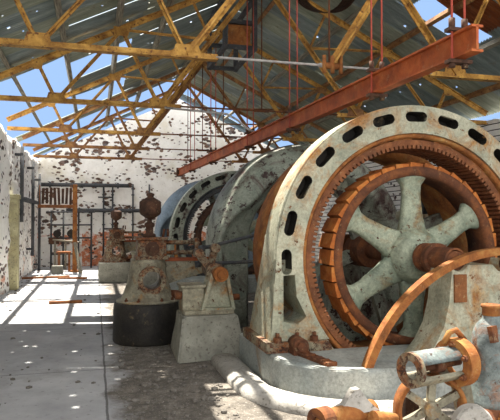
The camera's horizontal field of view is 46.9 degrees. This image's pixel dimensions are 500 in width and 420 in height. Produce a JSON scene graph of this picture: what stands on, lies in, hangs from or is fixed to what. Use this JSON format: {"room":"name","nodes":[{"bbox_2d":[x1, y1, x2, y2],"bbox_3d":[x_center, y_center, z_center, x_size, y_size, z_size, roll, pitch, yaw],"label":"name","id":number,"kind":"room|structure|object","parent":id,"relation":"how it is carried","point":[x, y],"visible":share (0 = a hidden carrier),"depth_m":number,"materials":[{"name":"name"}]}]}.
{"room":"power station hall","nodes":[
{"label":"power station hall","id":0,"kind":"room"},
{"bbox_2d":[0,124,39,294],"bbox_3d":[-4.952,-0.035,10.270,0.563,3.798,21.400,0,-1,-15],"label":"wall","id":1,"kind":"structure","parent":0,"point":[9,163],"depth_m":14.27,"materials":[{"name":"white paint"}]},
{"bbox_2d":[8,194,20,289],"bbox_3d":[-5.649,0.760,13.691,0.340,2.250,0.360,0,-1,-15],"label":"trim","id":2,"kind":"structure","parent":1,"relation":"attached to","point":[14,207],"depth_m":13.56,"materials":[{"name":"yellow paint"}]},
{"bbox_2d":[15,146,23,221],"bbox_3d":[-5.801,-0.648,14.508,0.215,1.900,0.100,0,-1,-15],"label":"pipe","id":3,"kind":"object","parent":1,"relation":"attached to","point":[21,154],"visible":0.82,"depth_m":14.49,"materials":[{"name":"grey metal"}]},
{"bbox_2d":[26,161,34,255],"bbox_3d":[-6.501,-0.044,17.104,0.215,2.800,0.100,0,-1,-15],"label":"pipe","id":4,"kind":"object","parent":1,"relation":"attached to","point":[33,162],"visible":1,"depth_m":17.08,"materials":[{"name":"grey metal"}]},
{"bbox_2d":[24,197,38,203],"bbox_3d":[-6.314,-0.256,16.537,0.200,0.080,3.600,0,-1,-15],"label":"beam","id":5,"kind":"structure","parent":1,"relation":"attached to","point":[27,200],"depth_m":16.07,"materials":[{"name":"grey metal"}]},
{"bbox_2d":[38,185,72,207],"bbox_3d":[-6.149,-0.431,18.470,1.200,0.730,0.120,0,-1,-15],"label":"rail","id":6,"kind":"object","parent":5,"relation":"attached to","point":[39,205],"visible":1,"depth_m":18.36,"materials":[{"name":"brown metal"}]},
{"bbox_2d":[41,188,44,203],"bbox_3d":[-6.583,-0.447,18.353,0.092,0.506,0.100,0,-1,-15],"label":"bar","id":7,"kind":"object","parent":6,"relation":"on","point":[43,189],"visible":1,"depth_m":18.30,"materials":[{"name":"brown metal"}]},
{"bbox_2d":[46,188,47,203],"bbox_3d":[-6.468,-0.456,18.385,0.079,0.500,0.100,0,-1,-15],"label":"bar","id":8,"kind":"object","parent":6,"relation":"on","point":[46,188],"visible":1,"depth_m":18.34,"materials":[{"name":"brown metal"}]},
{"bbox_2d":[49,187,52,204],"bbox_3d":[-6.352,-0.448,18.416,0.090,0.551,0.100,0,-1,-15],"label":"bar","id":9,"kind":"object","parent":6,"relation":"on","point":[51,188],"visible":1,"depth_m":18.37,"materials":[{"name":"metal"}]},
{"bbox_2d":[53,188,56,204],"bbox_3d":[-6.236,-0.438,18.447,0.100,0.560,0.100,0,-1,-15],"label":"bar","id":10,"kind":"object","parent":6,"relation":"on","point":[54,189],"visible":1,"depth_m":18.40,"materials":[{"name":"metal"}]},
{"bbox_2d":[57,188,59,204],"bbox_3d":[-6.120,-0.443,18.478,0.097,0.542,0.100,0,-1,-15],"label":"bar","id":11,"kind":"object","parent":6,"relation":"on","point":[58,189],"visible":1,"depth_m":18.43,"materials":[{"name":"metal"}]},
{"bbox_2d":[61,189,63,203],"bbox_3d":[-6.004,-0.445,18.509,0.084,0.484,0.100,0,-1,-15],"label":"bar","id":12,"kind":"object","parent":6,"relation":"on","point":[62,197],"visible":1,"depth_m":18.46,"materials":[{"name":"brown metal"}]},
{"bbox_2d":[65,188,67,203],"bbox_3d":[-5.888,-0.455,18.540,0.098,0.528,0.100,0,-1,-15],"label":"bar","id":13,"kind":"object","parent":6,"relation":"on","point":[66,195],"visible":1,"depth_m":18.49,"materials":[{"name":"brown metal"}]},
{"bbox_2d":[69,188,71,204],"bbox_3d":[-5.772,-0.436,18.571,0.081,0.536,0.100,0,-1,-15],"label":"bar","id":14,"kind":"object","parent":6,"relation":"on","point":[70,190],"visible":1,"depth_m":18.53,"materials":[{"name":"metal"}]},
{"bbox_2d":[33,174,40,269],"bbox_3d":[-7.046,0.398,19.123,0.215,3.200,0.100,0,-1,-15],"label":"pipe","id":15,"kind":"object","parent":1,"relation":"attached to","point":[39,175],"visible":0.92,"depth_m":19.11,"materials":[{"name":"grey metal"}]},
{"bbox_2d":[36,99,273,266],"bbox_3d":[-2.738,-1.056,22.071,10.750,6.330,0.400,0,-1,-15],"label":"wall","id":16,"kind":"structure","parent":0,"point":[162,179],"depth_m":21.36,"materials":[{"name":"white paint"}]},
{"bbox_2d":[41,182,128,188],"bbox_3d":[-5.988,-0.896,20.868,3.150,0.200,0.270,0,-1,-15],"label":"pipe","id":17,"kind":"object","parent":16,"relation":"attached to","point":[49,184],"visible":0.77,"depth_m":20.77,"materials":[{"name":"grey metal"}]},
{"bbox_2d":[66,208,138,212],"bbox_3d":[-4.853,0.020,21.154,3.600,0.200,0.270,0,-1,-15],"label":"pipe","id":18,"kind":"object","parent":16,"relation":"attached to","point":[104,210],"visible":0.45,"depth_m":20.89,"materials":[{"name":"grey metal"}]},
{"bbox_2d":[102,187,104,257],"bbox_3d":[-5.352,0.538,21.072,0.100,3.000,0.110,0,-1,-15],"label":"conduit","id":19,"kind":"object","parent":16,"relation":"attached to","point":[103,194],"visible":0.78,"depth_m":21.02,"materials":[{"name":"black metal"}]},
{"bbox_2d":[111,187,113,252],"bbox_3d":[-5.043,0.540,21.155,0.100,3.000,0.110,0,-1,-15],"label":"conduit","id":20,"kind":"object","parent":16,"relation":"attached to","point":[112,194],"visible":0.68,"depth_m":21.12,"materials":[{"name":"grey metal"}]},
{"bbox_2d":[131,184,133,239],"bbox_3d":[-4.338,0.544,21.344,0.100,3.000,0.110,0,-1,-15],"label":"conduit","id":21,"kind":"object","parent":16,"relation":"attached to","point":[132,194],"visible":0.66,"depth_m":21.32,"materials":[{"name":"grey metal"}]},
{"bbox_2d":[0,266,454,419],"bbox_3d":[-1.816,1.915,6.722,28.000,0.350,34.000,0,-1,-15],"label":"floor","id":22,"kind":"structure","parent":0,"point":[48,332],"depth_m":6.30,"materials":[{"name":"concrete"}]},
{"bbox_2d":[22,275,69,278],"bbox_3d":[-5.818,1.917,16.418,1.300,0.050,0.130,1,-1,-24],"label":"plank","id":23,"kind":"object","parent":22,"relation":"on","point":[39,277],"visible":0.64,"depth_m":16.36,"materials":[{"name":"brown wood"}]},
{"bbox_2d":[51,265,62,273],"bbox_3d":[-5.985,1.853,17.928,0.340,0.240,0.280,0,-1,-15],"label":"stone block","id":24,"kind":"object","parent":22,"relation":"on","point":[58,269],"visible":1,"depth_m":17.79,"materials":[{"name":"grey stone"}]},
{"bbox_2d":[57,251,70,271],"bbox_3d":[-6.038,1.668,18.746,0.420,0.645,0.400,0,-1,-15],"label":"stool","id":25,"kind":"object","parent":22,"relation":"on","point":[58,252],"visible":0.81,"depth_m":18.61,"materials":[{"name":"brown wood"}]},
{"bbox_2d":[49,300,81,303],"bbox_3d":[-3.631,1.812,11.363,0.620,0.050,0.130,0,-1,-21],"label":"plank","id":26,"kind":"object","parent":22,"relation":"on","point":[61,301],"visible":1,"depth_m":11.31,"materials":[{"name":"brown wood"}]},
{"bbox_2d":[52,239,80,269],"bbox_3d":[-6.186,1.492,19.435,0.944,1.025,0.160,0,-1,10],"label":"table","id":27,"kind":"object","parent":22,"relation":"on","point":[54,240],"visible":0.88,"depth_m":19.43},
{"bbox_2d":[47,210,94,268],"bbox_3d":[-6.185,1.014,19.922,1.600,2.000,0.142,0,-1,-15],"label":"rack","id":28,"kind":"object","parent":22,"relation":"on","point":[56,233],"visible":0.9,"depth_m":19.86,"materials":[{"name":"black metal"}]},
{"bbox_2d":[58,277,86,278],"bbox_3d":[-4.990,1.913,16.226,0.800,0.050,0.130,0,-1,2],"label":"plank","id":29,"kind":"object","parent":22,"relation":"on","point":[58,277],"visible":1,"depth_m":16.16,"materials":[{"name":"brown wood"}]},
{"bbox_2d":[70,184,78,271],"bbox_3d":[-5.606,0.584,18.470,0.260,2.800,0.220,0,-1,-15],"label":"post","id":30,"kind":"object","parent":22,"relation":"on","point":[74,236],"visible":0.98,"depth_m":18.42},
{"bbox_2d":[73,242,81,272],"bbox_3d":[-5.416,1.492,18.130,0.100,0.950,0.555,1,-2,-38],"label":"plank","id":31,"kind":"object","parent":22,"relation":"on","point":[74,243],"visible":1,"depth_m":18.11,"materials":[{"name":"grey wood"}]},
{"bbox_2d":[98,207,142,282],"bbox_3d":[-3.430,0.924,15.702,1.330,2.005,0.900,0,-1,-15],"label":"engine","id":32,"kind":"object","parent":22,"relation":"on","point":[113,268],"visible":0.97,"depth_m":15.37,"materials":[{"name":"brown metal"}]},
{"bbox_2d":[111,207,121,220],"bbox_3d":[-3.628,0.108,15.666,0.296,0.375,0.296,0,-1,-15],"label":"governor","id":33,"kind":"object","parent":32,"relation":"on","point":[116,214],"depth_m":15.57,"materials":[{"name":"brown metal"}]},
{"bbox_2d":[0,279,244,419],"bbox_3d":[-2.981,1.790,9.777,3.104,0.053,13.393,0,-1,-15],"label":"rubble","id":34,"kind":"object","parent":22,"relation":"on","point":[174,376],"visible":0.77,"depth_m":5.65,"materials":[{"name":"stone"}]},
{"bbox_2d":[113,192,209,346],"bbox_3d":[-1.182,0.762,7.921,1.365,2.005,0.930,0,-1,-15],"label":"engine","id":35,"kind":"object","parent":22,"relation":"on","point":[144,315],"visible":0.93,"depth_m":7.61,"materials":[{"name":"black metal"}]},
{"bbox_2d":[139,192,160,219],"bbox_3d":[-1.363,-0.053,7.889,0.296,0.375,0.296,0,-1,-15],"label":"governor","id":36,"kind":"object","parent":35,"relation":"on","point":[149,207],"depth_m":7.78,"materials":[{"name":"brown metal"}]},
{"bbox_2d":[143,272,157,284],"bbox_3d":[-2.730,1.665,14.872,0.846,0.510,0.990,0,-1,-15],"label":"concrete block","id":37,"kind":"object","parent":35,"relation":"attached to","point":[150,278],"visible":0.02,"depth_m":14.53,"materials":[{"name":"grey concrete"}]},
{"bbox_2d":[128,235,142,258],"bbox_3d":[-2.751,1.002,14.946,0.790,0.818,0.870,0,-1,-15],"label":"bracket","id":38,"kind":"object","parent":37,"relation":"on","point":[133,253],"visible":0.18,"depth_m":14.67,"materials":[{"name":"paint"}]},
{"bbox_2d":[195,260,252,266],"bbox_3d":[-0.261,0.730,7.917,0.991,0.097,0.090,0,-1,-12],"label":"rod","id":39,"kind":"object","parent":35,"relation":"attached to","point":[197,263],"visible":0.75,"depth_m":7.89,"materials":[{"name":"metal"}]},
{"bbox_2d":[198,234,253,250],"bbox_3d":[-0.214,0.424,7.935,1.005,0.303,0.090,0,-1,-12],"label":"rod","id":40,"kind":"object","parent":35,"relation":"attached to","point":[202,247],"visible":0.59,"depth_m":7.90,"materials":[{"name":"grey metal"}]},
{"bbox_2d":[170,309,240,363],"bbox_3d":[-0.532,1.502,7.077,0.846,0.510,0.990,0,-1,-15],"label":"concrete block","id":41,"kind":"object","parent":22,"relation":"on","point":[195,338],"visible":0.7,"depth_m":6.71,"materials":[{"name":"grey concrete"}]},
{"bbox_2d":[174,243,239,315],"bbox_3d":[-0.553,0.840,7.151,0.790,0.818,0.870,0,-1,-15],"label":"bracket","id":42,"kind":"object","parent":41,"relation":"on","point":[214,296],"visible":1,"depth_m":6.92,"materials":[{"name":"grey metal"}]},
{"bbox_2d":[155,180,257,266],"bbox_3d":[-1.162,0.525,17.071,3.236,2.861,0.850,0,-1,-15],"label":"generator stator","id":43,"kind":"object","parent":22,"relation":"on","point":[163,220],"depth_m":16.52,"materials":[{"name":"blue paint"}]},
{"bbox_2d":[169,274,317,292],"bbox_3d":[-0.313,1.736,13.986,3.430,0.350,1.960,0,-1,-15],"label":"bed","id":44,"kind":"object","parent":22,"relation":"on","point":[252,283],"visible":0.19,"depth_m":13.06,"materials":[{"name":"grey paint"}]},
{"bbox_2d":[167,171,236,275],"bbox_3d":[-0.393,0.511,14.176,3.400,2.903,1.100,0,-1,-15],"label":"generator stator","id":45,"kind":"object","parent":44,"relation":"on","point":[183,214],"visible":0.23,"depth_m":13.67,"materials":[{"name":"grey paint"}]},
{"bbox_2d":[193,201,261,274],"bbox_3d":[-0.274,0.668,14.591,1.941,2.003,2.639,0,-1,10],"label":"generator rotor","id":46,"kind":"object","parent":45,"relation":"in","point":[203,219],"visible":0.16,"depth_m":13.80,"materials":[{"name":"paint"}]},
{"bbox_2d":[174,187,261,275],"bbox_3d":[-0.659,0.680,15.163,2.840,2.840,0.550,0,-1,-15],"label":"ring","id":47,"kind":"object","parent":46,"relation":"attached to","point":[211,199],"visible":0.02,"depth_m":15.00,"materials":[{"name":"grey paint"}]},
{"bbox_2d":[205,144,398,327],"bbox_3d":[0.939,0.362,9.250,3.236,2.861,0.850,0,-1,-15],"label":"housing","id":48,"kind":"object","parent":22,"relation":"on","point":[234,210],"depth_m":8.75,"materials":[{"name":"grey paint"}]},
{"bbox_2d":[211,353,392,415],"bbox_3d":[0.282,1.669,5.470,0.831,0.110,2.564,1,-2,-40],"label":"kerb","id":49,"kind":"object","parent":22,"relation":"on","point":[238,375],"visible":0.72,"depth_m":5.11,"materials":[{"name":"concrete"}]},
{"bbox_2d":[318,234,379,340],"bbox_3d":[1.339,1.047,7.909,1.100,1.435,0.420,0,-1,-15],"label":"pedestal","id":50,"kind":"object","parent":22,"relation":"on","point":[352,273],"visible":0.11,"depth_m":7.72,"materials":[{"name":"grey paint"}]},
{"bbox_2d":[239,333,462,399],"bbox_3d":[1.789,1.573,6.165,3.430,0.350,1.960,0,-1,-15],"label":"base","id":51,"kind":"object","parent":22,"relation":"on","point":[283,371],"visible":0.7,"depth_m":5.16,"materials":[{"name":"grey paint"}]},
{"bbox_2d":[298,351,336,366],"bbox_3d":[0.615,1.364,5.295,0.118,0.039,0.503,1,-1,-27],"label":"slide rail","id":52,"kind":"object","parent":51,"relation":"on","point":[321,360],"visible":1,"depth_m":5.24,"materials":[{"name":"brown metal"}]},
{"bbox_2d":[243,105,499,355],"bbox_3d":[1.708,0.349,6.355,3.400,2.903,1.100,0,-1,-15],"label":"generator stator","id":53,"kind":"object","parent":51,"relation":"on","point":[289,315],"visible":0.68,"depth_m":5.91,"materials":[{"name":"paint"}]},
{"bbox_2d":[361,247,499,368],"bbox_3d":[2.421,0.906,5.442,2.996,1.110,0.090,0,-1,-15],"label":"guard","id":54,"kind":"object","parent":51,"relation":"attached to","point":[372,353],"visible":0.97,"depth_m":5.15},
{"bbox_2d":[404,243,499,351],"bbox_3d":[2.143,0.857,5.612,1.220,1.060,0.520,0,-1,-15],"label":"pedestal","id":55,"kind":"object","parent":51,"relation":"on","point":[455,299],"visible":0.59,"depth_m":5.46,"materials":[{"name":"pale paint"},{"name":"rusty iron"}]},
{"bbox_2d":[318,162,496,345],"bbox_3d":[1.827,0.506,6.771,1.941,2.003,2.639,0,-1,10],"label":"generator rotor","id":56,"kind":"object","parent":55,"relation":"on","point":[399,251],"visible":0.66,"depth_m":6.08,"materials":[{"name":"paint"}]},
{"bbox_2d":[253,142,467,346],"bbox_3d":[1.442,0.518,7.342,2.840,2.840,0.550,0,-1,-15],"label":"ring","id":57,"kind":"object","parent":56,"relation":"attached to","point":[438,208],"visible":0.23,"depth_m":7.29,"materials":[{"name":"grey paint"}]},
{"bbox_2d":[307,386,398,419],"bbox_3d":[0.609,1.374,3.436,0.592,0.615,0.237,1,-1,-27],"label":"fitting","id":58,"kind":"object","parent":22,"relation":"on","point":[354,405],"visible":1,"depth_m":3.42,"materials":[{"name":"metal"}]},
{"bbox_2d":[395,201,427,325],"bbox_3d":[2.414,0.674,8.345,0.680,2.200,0.790,0,-1,-15],"label":"pedestal","id":59,"kind":"object","parent":22,"relation":"on","point":[424,212],"visible":0.03,"depth_m":8.30,"materials":[{"name":"paint"}]},
{"bbox_2d":[393,373,466,419],"bbox_3d":[1.105,1.350,3.711,0.450,0.675,0.350,0,-1,-7],"label":"handwheel","id":60,"kind":"object","parent":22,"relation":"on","point":[407,405],"visible":0.7,"depth_m":3.57,"materials":[{"name":"beige paint"}]},
{"bbox_2d":[451,403,492,419],"bbox_3d":[1.350,1.433,3.506,0.240,0.500,0.108,0,-1,-1],"label":"curved lug","id":61,"kind":"object","parent":22,"relation":"on","point":[468,411],"visible":1,"depth_m":3.46,"materials":[{"name":"metal"}]},
{"bbox_2d":[449,303,499,419],"bbox_3d":[1.555,1.141,3.708,0.600,1.072,0.600,0,-1,-15],"label":"valve","id":62,"kind":"object","parent":22,"relation":"on","point":[485,338],"visible":0.69,"depth_m":3.61,"materials":[{"name":"grey metal"}]},
{"bbox_2d":[396,327,480,409],"bbox_3d":[1.184,1.033,3.554,0.561,0.594,0.300,1,-1,-30],"label":"cage","id":63,"kind":"object","parent":62,"relation":"attached to","point":[449,352],"visible":1,"depth_m":3.49,"materials":[{"name":"paint"}]},
{"bbox_2d":[0,0,499,155],"bbox_3d":[-0.189,-3.399,12.617,10.653,2.696,20.742,0,-1,-15],"label":"ceiling","id":64,"kind":"structure","parent":0,"point":[275,27],"depth_m":12.52,"materials":[{"name":"metal"}]},
{"bbox_2d":[0,48,54,149],"bbox_3d":[-4.462,-2.425,11.073,0.111,0.123,20.000,0,-1,-15],"label":"purlin","id":65,"kind":"structure","parent":64,"relation":"attached to","point":[2,56],"depth_m":11.20,"materials":[{"name":"grey metal"}]},
{"bbox_2d":[53,0,81,137],"bbox_3d":[-3.573,-2.870,11.321,0.111,0.123,20.000,0,-1,-15],"label":"purlin","id":66,"kind":"structure","parent":64,"relation":"attached to","point":[57,3],"depth_m":10.59,"materials":[{"name":"grey metal"}]},
{"bbox_2d":[105,0,124,126],"bbox_3d":[-2.685,-3.316,11.569,0.111,0.123,20.000,0,-1,-15],"label":"purlin","id":67,"kind":"structure","parent":64,"relation":"attached to","point":[120,3],"depth_m":11.52,"materials":[{"name":"grey metal"}]},
{"bbox_2d":[131,0,174,115],"bbox_3d":[-1.796,-3.762,11.817,0.111,0.123,20.000,0,-1,-15],"label":"purlin","id":68,"kind":"structure","parent":64,"relation":"attached to","point":[169,3],"depth_m":12.78,"materials":[{"name":"yellow paint"},{"name":"rusted steel"}]},
{"bbox_2d":[174,23,206,80],"bbox_3d":[-0.599,-4.363,12.151,0.111,0.123,20.000,0,-1,-15],"label":"purlin","id":69,"kind":"structure","parent":64,"relation":"attached to","point":[187,62],"depth_m":16.86,"materials":[{"name":"grey metal"}]},
{"bbox_2d":[207,0,257,71],"bbox_3d":[-0.406,-3.697,12.189,0.700,1.100,1.690,0,-1,-15],"label":"hoist","id":70,"kind":"object","parent":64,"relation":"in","point":[234,35],"visible":0.8,"depth_m":11.47,"materials":[{"name":"metal"}]},
{"bbox_2d":[192,0,274,102],"bbox_3d":[0.415,-4.357,12.423,0.111,0.123,20.000,0,-1,-15],"label":"purlin","id":71,"kind":"structure","parent":64,"relation":"attached to","point":[272,3],"depth_m":13.87,"materials":[{"name":"paint"}]},
{"bbox_2d":[224,0,377,119],"bbox_3d":[1.613,-3.743,12.732,0.111,0.123,20.000,0,-1,-15],"label":"purlin","id":72,"kind":"structure","parent":64,"relation":"attached to","point":[352,16],"depth_m":13.71,"materials":[{"name":"paint"},{"name":"rusty steel"}]},
{"bbox_2d":[298,0,354,12],"bbox_3d":[1.286,-3.692,10.132,1.086,0.664,0.550,0,-1,-15],"label":"pulley wheel","id":73,"kind":"object","parent":64,"relation":"hanging from","point":[344,4],"visible":0.96,"depth_m":10.13,"materials":[{"name":"metal"}]},
{"bbox_2d":[250,0,474,129],"bbox_3d":[2.502,-3.287,12.961,0.111,0.123,20.000,0,-1,-15],"label":"purlin","id":74,"kind":"structure","parent":64,"relation":"attached to","point":[458,5],"depth_m":11.59,"materials":[{"name":"paint"}]},
{"bbox_2d":[270,37,499,144],"bbox_3d":[3.390,-2.832,13.191,0.111,0.123,20.000,0,-1,-15],"label":"purlin","id":75,"kind":"structure","parent":64,"relation":"attached to","point":[495,42],"depth_m":13.75,"materials":[{"name":"painted steel"},{"name":"rust"}]},
{"bbox_2d":[430,83,499,108],"bbox_3d":[4.279,-2.376,13.420,0.111,0.123,20.000,0,-1,-15],"label":"purlin","id":76,"kind":"structure","parent":64,"relation":"attached to","point":[496,86],"depth_m":11.95,"materials":[{"name":"paint"}]},
{"bbox_2d":[312,119,499,262],"bbox_3d":[4.972,0.015,13.453,0.518,3.830,20.400,0,-1,-15],"label":"wall","id":77,"kind":"structure","parent":0,"point":[493,126],"depth_m":16.55,"materials":[{"name":"white paint"}]},
{"bbox_2d":[33,83,298,162],"bbox_3d":[-2.141,-3.037,19.890,10.058,2.731,0.122,0,-1,-15],"label":"roof truss","id":78,"kind":"object","parent":77,"relation":"attached to","point":[110,118],"visible":0.7,"depth_m":19.51,"materials":[{"name":"metal"}]},
{"bbox_2d":[22,61,328,153],"bbox_3d":[-1.414,-3.093,17.186,10.058,2.731,0.122,0,-1,-15],"label":"roof truss","id":79,"kind":"object","parent":77,"relation":"attached to","point":[69,144],"visible":0.59,"depth_m":16.83,"materials":[{"name":"metal"}]},
{"bbox_2d":[189,77,195,172],"bbox_3d":[-1.706,-2.674,17.152,0.220,3.131,0.080,0,-1,-15],"label":"hanger","id":80,"kind":"object","parent":79,"relation":"hanging from","point":[190,161],"visible":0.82,"depth_m":17.14,"materials":[{"name":"metal"}]},
{"bbox_2d":[176,24,482,176],"bbox_3d":[-0.298,-1.354,12.096,0.201,0.450,15.464,0,-1,-16],"label":"beam","id":81,"kind":"structure","parent":80,"relation":"hanging from","point":[430,58],"depth_m":6.40,"materials":[{"name":"red metal"}]},
{"bbox_2d":[164,107,253,131],"bbox_3d":[-0.730,-1.655,10.609,1.679,0.408,0.040,0,-1,-15],"label":"cable conduit","id":82,"kind":"object","parent":81,"relation":"attached to","point":[172,108],"visible":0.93,"depth_m":10.59,"materials":[{"name":"grey metal"}]},
{"bbox_2d":[244,0,255,149],"bbox_3d":[0.005,-2.783,11.141,0.220,3.254,0.080,0,-1,-15],"label":"hanger","id":83,"kind":"object","parent":81,"relation":"attached to","point":[247,132],"visible":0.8,"depth_m":11.12,"materials":[{"name":"metal"}]},
{"bbox_2d":[286,0,300,132],"bbox_3d":[0.663,-2.825,8.833,0.220,3.301,0.080,0,-1,-15],"label":"hanger","id":84,"kind":"object","parent":81,"relation":"attached to","point":[289,110],"visible":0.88,"depth_m":8.81,"materials":[{"name":"metal"}]},
{"bbox_2d":[366,0,387,100],"bbox_3d":[1.380,-2.871,6.313,0.220,3.352,0.080,0,-1,-15],"label":"hanger","id":85,"kind":"object","parent":81,"relation":"attached to","point":[371,69],"visible":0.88,"depth_m":6.27,"materials":[{"name":"metal"}]},
{"bbox_2d":[444,0,472,68],"bbox_3d":[1.772,-2.896,4.938,0.220,3.380,0.080,0,-1,-15],"label":"hanger","id":86,"kind":"object","parent":81,"relation":"attached to","point":[451,28],"visible":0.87,"depth_m":4.88,"materials":[{"name":"metal"}]},
{"bbox_2d":[6,32,366,141],"bbox_3d":[-0.662,-3.152,14.386,10.058,2.731,0.122,0,-1,-15],"label":"roof truss","id":87,"kind":"object","parent":77,"relation":"attached to","point":[117,76],"visible":0.66,"depth_m":13.90,"materials":[{"name":"metal"}]},
{"bbox_2d":[209,39,217,164],"bbox_3d":[-0.912,-2.725,14.363,0.220,3.188,0.080,0,-1,-15],"label":"hanger","id":88,"kind":"object","parent":87,"relation":"hanging from","point":[210,151],"visible":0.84,"depth_m":14.35,"materials":[{"name":"metal"}]},
{"bbox_2d":[0,0,487,124],"bbox_3d":[0.225,-3.220,11.084,10.058,2.731,0.122,0,-1,-15],"label":"roof truss","id":89,"kind":"object","parent":77,"relation":"attached to","point":[123,30],"visible":0.89,"depth_m":10.66,"materials":[{"name":"metal"}]},
{"bbox_2d":[0,0,499,82],"bbox_3d":[1.081,-3.287,7.898,10.058,2.731,0.122,0,-1,-15],"label":"roof truss","id":90,"kind":"object","parent":77,"relation":"attached to","point":[33,40],"visible":0.95,"depth_m":7.34,"materials":[{"name":"metal"}]},
{"bbox_2d":[322,0,376,74],"bbox_3d":[1.649,-2.861,8.019,1.395,2.015,0.135,0,-1,-15],"label":"brace","id":91,"kind":"object","parent":90,"relation":"attached to","point":[336,60],"visible":0.97,"depth_m":7.91,"materials":[{"name":"yellow paint"}]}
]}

